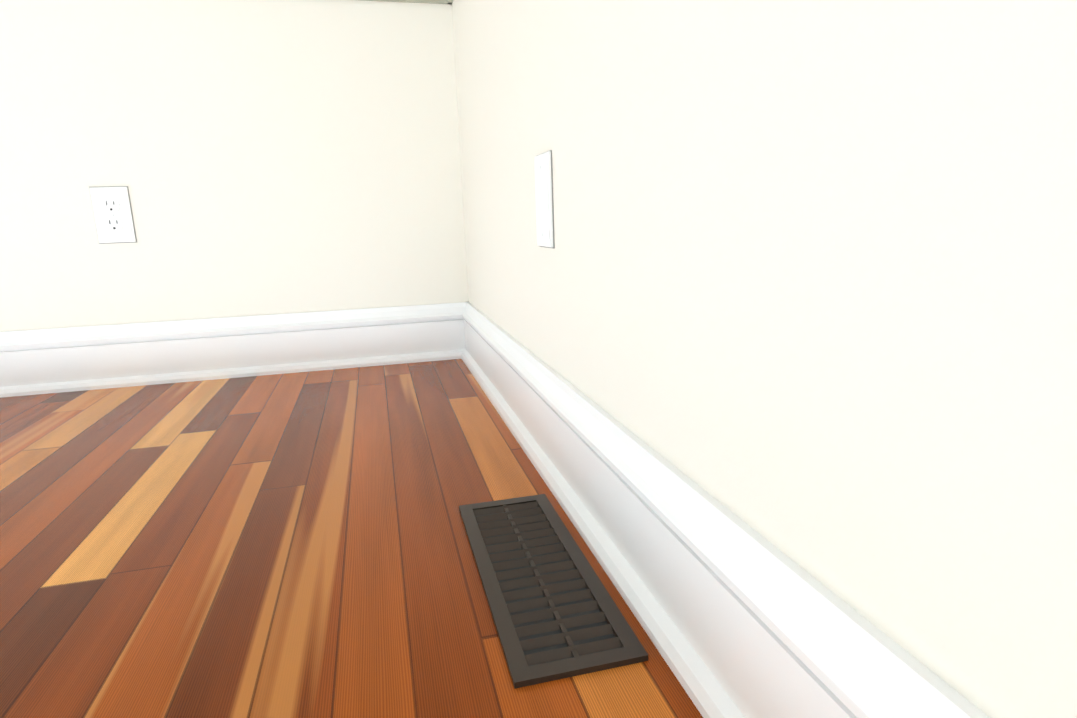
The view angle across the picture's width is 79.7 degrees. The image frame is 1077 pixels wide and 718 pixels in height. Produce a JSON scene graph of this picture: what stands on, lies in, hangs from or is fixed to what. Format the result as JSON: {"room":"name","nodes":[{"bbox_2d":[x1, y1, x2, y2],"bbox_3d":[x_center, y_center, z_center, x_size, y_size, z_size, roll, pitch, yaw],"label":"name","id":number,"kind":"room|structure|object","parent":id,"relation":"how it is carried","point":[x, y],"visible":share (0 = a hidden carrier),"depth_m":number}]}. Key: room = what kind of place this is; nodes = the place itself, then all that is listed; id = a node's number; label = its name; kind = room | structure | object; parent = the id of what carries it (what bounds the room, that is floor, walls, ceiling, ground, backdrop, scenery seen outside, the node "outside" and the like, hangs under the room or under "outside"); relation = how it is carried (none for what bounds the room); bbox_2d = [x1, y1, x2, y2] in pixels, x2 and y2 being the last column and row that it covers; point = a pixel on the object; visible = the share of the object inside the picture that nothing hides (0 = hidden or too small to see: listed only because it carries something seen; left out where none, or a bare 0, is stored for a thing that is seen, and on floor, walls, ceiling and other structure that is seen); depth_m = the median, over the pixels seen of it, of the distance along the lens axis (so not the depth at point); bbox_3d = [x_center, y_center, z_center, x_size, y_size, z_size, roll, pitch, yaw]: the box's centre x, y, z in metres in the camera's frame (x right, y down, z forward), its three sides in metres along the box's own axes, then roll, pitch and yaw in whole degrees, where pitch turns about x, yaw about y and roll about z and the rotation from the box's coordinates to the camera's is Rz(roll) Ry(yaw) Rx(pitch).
{"room":"empty room","nodes":[
{"label":"empty room","id":0,"kind":"room"},
{"bbox_2d":[0,0,468,331],"bbox_3d":[-2.359,-1.030,0.927,4.700,2.440,0.150,-5,13,-14],"label":"wall","id":1,"kind":"structure","parent":0,"point":[262,157],"depth_m":1.41},
{"bbox_2d":[89,186,136,243],"bbox_3d":[-0.907,-0.307,1.374,0.073,0.118,0.008,-5,13,-14],"label":"electrical outlet","id":2,"kind":"object","parent":1,"relation":"attached to","point":[113,214],"visible":1,"depth_m":1.37},
{"bbox_2d":[0,303,455,397],"bbox_3d":[-2.298,0.113,1.088,4.400,0.136,0.030,-5,13,-14],"label":"baseboard","id":3,"kind":"structure","parent":1,"relation":"attached to","point":[69,359],"depth_m":1.47},
{"bbox_2d":[364,0,437,3],"bbox_3d":[-2.325,-0.653,0.922,4.400,0.080,0.026,-5,13,-14],"label":"trim","id":4,"kind":"structure","parent":1,"relation":"attached to","point":[434,1],"depth_m":1.43},
{"bbox_2d":[0,359,702,717],"bbox_3d":[-1.779,0.643,-0.864,4.700,0.100,4.500,-5,13,-14],"label":"floor","id":5,"kind":"structure","parent":0,"point":[290,545],"depth_m":0.67},
{"bbox_2d":[459,494,647,688],"bbox_3d":[-0.005,0.202,0.628,0.105,0.006,0.310,-5,13,-14],"label":"floor vent","id":6,"kind":"object","parent":5,"relation":"in","point":[556,613],"visible":1,"depth_m":0.57},
{"bbox_2d":[452,0,1076,717],"bbox_3d":[0.382,-0.788,-0.602,0.150,2.440,4.200,-5,13,-14],"label":"wall","id":7,"kind":"structure","parent":0,"point":[798,284],"depth_m":0.32},
{"bbox_2d":[438,0,452,3],"bbox_3d":[0.027,-0.649,0.538,0.026,0.080,1.859,-5,13,-14],"label":"trim","id":8,"kind":"structure","parent":7,"relation":"attached to","point":[439,1],"depth_m":1.44},
{"bbox_2d":[534,150,554,248],"bbox_3d":[0.006,-0.202,0.826,0.008,0.118,0.073,-5,13,-14],"label":"electrical outlet","id":9,"kind":"object","parent":7,"relation":"attached to","point":[543,169],"visible":1,"depth_m":0.81},
{"bbox_2d":[452,302,989,717],"bbox_3d":[0.333,0.344,-0.377,0.030,0.136,4.140,-5,13,-14],"label":"baseboard","id":10,"kind":"structure","parent":7,"relation":"attached to","point":[734,614],"depth_m":0.46}
]}

